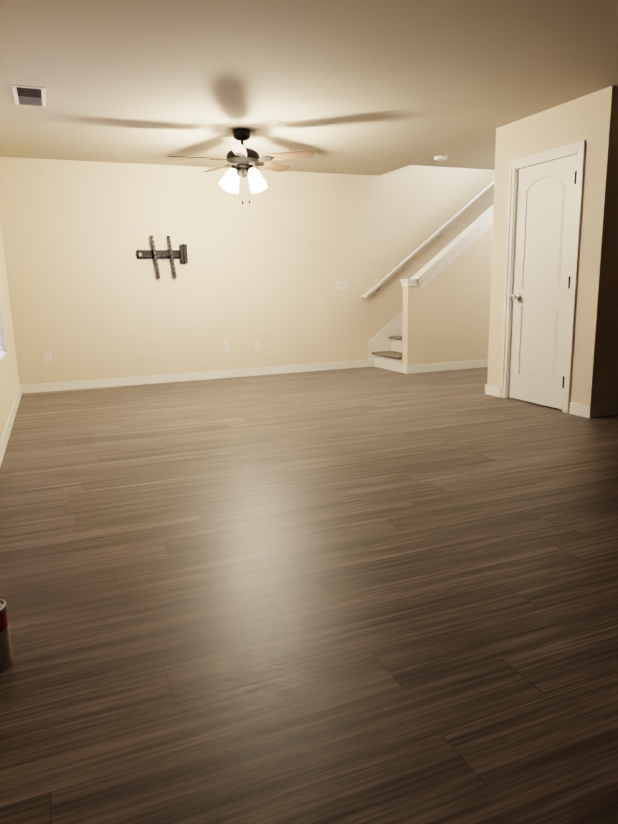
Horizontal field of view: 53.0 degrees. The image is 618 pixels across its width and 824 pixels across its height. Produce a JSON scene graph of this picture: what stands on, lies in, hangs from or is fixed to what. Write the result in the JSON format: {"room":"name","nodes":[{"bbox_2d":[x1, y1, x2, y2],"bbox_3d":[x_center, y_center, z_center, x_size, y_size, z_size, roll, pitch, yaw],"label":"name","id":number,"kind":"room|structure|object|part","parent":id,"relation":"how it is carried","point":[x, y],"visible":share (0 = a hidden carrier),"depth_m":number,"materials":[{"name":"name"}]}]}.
{"room":"living room","nodes":[
{"label":"living room","id":0,"kind":"room"},
{"bbox_2d":[0,221,19,439],"bbox_3d":[-1.027,-0.357,1.158,0.140,2.440,12.020,-6,12,-21],"label":"wall","id":1,"kind":"structure","parent":0,"point":[9,382],"depth_m":5.65,"materials":[{"name":"paint"}]},
{"bbox_2d":[0,352,6,361],"bbox_3d":[-2.335,-0.342,4.522,0.114,0.013,1.980,-6,12,-21],"label":"trim","id":2,"kind":"structure","parent":1,"relation":"attached to","point":[2,356],"depth_m":5.14,"materials":[{"name":"white wood"}]},
{"bbox_2d":[0,385,23,466],"bbox_3d":[-0.929,0.785,1.419,0.014,0.095,11.740,-6,12,-21],"label":"baseboard","id":3,"kind":"structure","parent":1,"relation":"attached to","point":[5,436],"depth_m":4.91,"materials":[{"name":"white wood"}]},
{"bbox_2d":[0,157,494,384],"bbox_3d":[0.513,-3.050,7.809,8.370,5.000,0.140,-6,12,-21],"label":"wall","id":4,"kind":"structure","parent":0,"point":[92,296],"depth_m":7.29,"materials":[{"name":"paint"}]},
{"bbox_2d":[44,351,51,361],"bbox_3d":[-2.863,-0.607,6.798,0.070,0.114,0.010,-6,12,-21],"label":"electrical outlet","id":5,"kind":"object","parent":4,"relation":"attached to","point":[48,356],"visible":1,"depth_m":6.80,"materials":[{"name":"white plastic"}]},
{"bbox_2d":[135,235,187,280],"bbox_3d":[-1.669,-1.747,7.034,0.577,0.496,0.081,-6,12,-21],"label":"mount","id":6,"kind":"object","parent":4,"relation":"attached to","point":[170,253],"visible":1,"depth_m":7.04,"materials":[{"name":"black metal"}]},
{"bbox_2d":[24,311,402,393],"bbox_3d":[0.568,-2.139,7.922,8.040,3.168,0.016,-6,12,-21],"label":"baseboard","id":7,"kind":"structure","parent":4,"relation":"attached to","point":[380,342],"depth_m":7.63,"materials":[{"name":"white wood"}]},
{"bbox_3d":[2.526,-2.342,8.695,3.810,3.168,0.016,-6,12,-21],"label":"back stair skirting","id":8,"kind":"part","parent":7,"relation":"part of","materials":[{"name":"white wood"}]},
{"bbox_2d":[223,341,228,350],"bbox_3d":[-1.009,-0.799,7.530,0.070,0.114,0.010,-6,12,-21],"label":"electrical outlet","id":9,"kind":"object","parent":4,"relation":"attached to","point":[225,346],"visible":1,"depth_m":7.53,"materials":[{"name":"white plastic"}]},
{"bbox_2d":[254,340,259,348],"bbox_3d":[-0.641,-0.834,7.676,0.070,0.114,0.010,-6,12,-21],"label":"electrical outlet","id":10,"kind":"object","parent":4,"relation":"attached to","point":[257,344],"visible":1,"depth_m":7.67,"materials":[{"name":"white plastic"}]},
{"bbox_2d":[337,281,348,289],"bbox_3d":[0.438,-1.630,7.964,0.164,0.116,0.020,-6,12,-21],"label":"switch plate","id":11,"kind":"object","parent":4,"relation":"attached to","point":[342,285],"visible":1,"depth_m":7.97,"materials":[{"name":"white plastic"}]},
{"bbox_2d":[360,181,493,298],"bbox_3d":[2.417,-3.048,8.471,3.805,2.850,0.096,-6,12,-21],"label":"handrail","id":12,"kind":"object","parent":4,"relation":"attached to","point":[425,243],"visible":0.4,"depth_m":8.22,"materials":[{"name":"white wood"}]},
{"bbox_2d":[0,366,617,823],"bbox_3d":[2.812,0.504,2.917,8.370,0.120,12.020,-6,12,-21],"label":"floor","id":13,"kind":"structure","parent":0,"point":[360,596],"depth_m":2.14,"materials":[{"name":"wood"}]},
{"bbox_2d":[0,599,12,670],"bbox_3d":[-0.940,0.658,1.819,0.112,0.185,0.112,-6,12,-21],"label":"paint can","id":14,"kind":"object","parent":13,"relation":"on","point":[6,657],"visible":1,"depth_m":1.81,"materials":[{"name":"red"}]},
{"bbox_2d":[371,336,401,372],"bbox_3d":[2.663,-2.063,8.410,3.726,2.730,0.698,-6,12,-21],"label":"stairs","id":15,"kind":"structure","parent":13,"relation":"on","point":[390,360],"depth_m":8.09,"materials":[{"name":"white wood"}]},
{"bbox_2d":[0,0,617,175],"bbox_3d":[2.752,-2.093,2.390,8.370,0.300,12.020,-6,12,-21],"label":"ceiling","id":16,"kind":"structure","parent":0,"point":[371,87],"depth_m":4.09,"materials":[{"name":"paint"}]},
{"bbox_2d":[11,84,45,106],"bbox_3d":[-1.970,-2.225,4.370,0.210,0.018,0.450,-6,12,-21],"label":"ceiling vent","id":17,"kind":"object","parent":16,"relation":"in","point":[29,95],"visible":1,"depth_m":4.33,"materials":[{"name":"white plastic"}]},
{"bbox_2d":[168,128,313,203],"bbox_3d":[-0.634,-2.176,5.521,1.221,0.630,1.257,-6,12,-21],"label":"fan","id":18,"kind":"object","parent":16,"relation":"hanging from","point":[242,160],"visible":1,"depth_m":5.43,"materials":[{"name":"white glass"}]},
{"bbox_3d":[-0.585,-2.071,5.552,0.489,0.192,0.489,-6,12,-21],"label":"lamp shade","id":19,"kind":"part","parent":18,"relation":"part of","materials":[{"name":"white glass"}]},
{"bbox_2d":[434,155,446,160],"bbox_3d":[1.443,-2.784,6.794,0.140,0.038,0.140,-6,12,-21],"label":"smoke detector","id":20,"kind":"object","parent":16,"relation":"attached to","point":[440,157],"visible":1,"depth_m":6.75,"materials":[{"name":"white plastic"}]},
{"bbox_2d":[402,225,492,365],"bbox_3d":[2.878,-2.002,8.058,3.730,2.740,0.120,-6,12,-21],"label":"wall","id":21,"kind":"structure","parent":0,"point":[446,314],"depth_m":7.67,"materials":[{"name":"paint"}]},
{"bbox_2d":[404,360,487,373],"bbox_3d":[2.926,-0.693,8.257,3.744,0.095,0.014,-6,12,-21],"label":"baseboard","id":22,"kind":"structure","parent":21,"relation":"attached to","point":[478,363],"depth_m":7.77,"materials":[{"name":"white wood"}]},
{"bbox_2d":[400,204,493,288],"bbox_3d":[2.202,-2.418,7.697,2.345,1.706,0.180,-6,12,-21],"label":"trim","id":23,"kind":"structure","parent":21,"relation":"on","point":[447,255],"depth_m":7.54,"materials":[{"name":"white wood"}]},
{"bbox_2d":[487,125,506,385],"bbox_3d":[3.515,-1.541,6.470,3.800,2.440,0.170,-6,12,-21],"label":"wall","id":24,"kind":"structure","parent":0,"point":[497,236],"depth_m":5.77,"materials":[{"name":"paint"}]},
{"bbox_2d":[485,384,500,395],"bbox_3d":[3.500,-0.407,6.784,3.814,0.095,0.014,-6,12,-21],"label":"baseboard","id":25,"kind":"structure","parent":24,"relation":"attached to","point":[492,390],"depth_m":5.99,"materials":[{"name":"white wood"}]},
{"bbox_2d":[495,92,594,402],"bbox_3d":[2.034,-1.266,5.287,0.140,2.440,0.960,-6,12,-21],"label":"wall","id":26,"kind":"structure","parent":0,"point":[591,119],"depth_m":5.01,"materials":[{"name":"paint"}]},
{"bbox_2d":[500,140,585,412],"bbox_3d":[2.027,-1.107,5.321,0.158,2.116,0.842,-6,12,-21],"label":"door frame","id":27,"kind":"structure","parent":26,"relation":"attached to","point":[578,148],"depth_m":5.14,"materials":[{"name":"white wood"}]},
{"bbox_2d":[509,154,577,408],"bbox_3d":[1.971,-1.069,5.300,0.112,2.027,0.696,-6,12,-21],"label":"door","id":28,"kind":"structure","parent":26,"relation":"in","point":[539,297],"depth_m":5.29,"materials":[{"name":"white wood"}]},
{"bbox_2d":[575,86,617,405],"bbox_3d":[3.937,-1.344,5.452,3.800,2.440,0.150,-6,12,-21],"label":"wall","id":29,"kind":"structure","parent":0,"point":[598,331],"depth_m":4.75,"materials":[{"name":"paint"}]},
{"bbox_2d":[584,403,617,417],"bbox_3d":[3.979,-0.179,5.604,3.794,0.095,0.014,-6,12,-21],"label":"baseboard","id":30,"kind":"structure","parent":29,"relation":"attached to","point":[606,409],"depth_m":4.95,"materials":[{"name":"white wood"}]}
]}

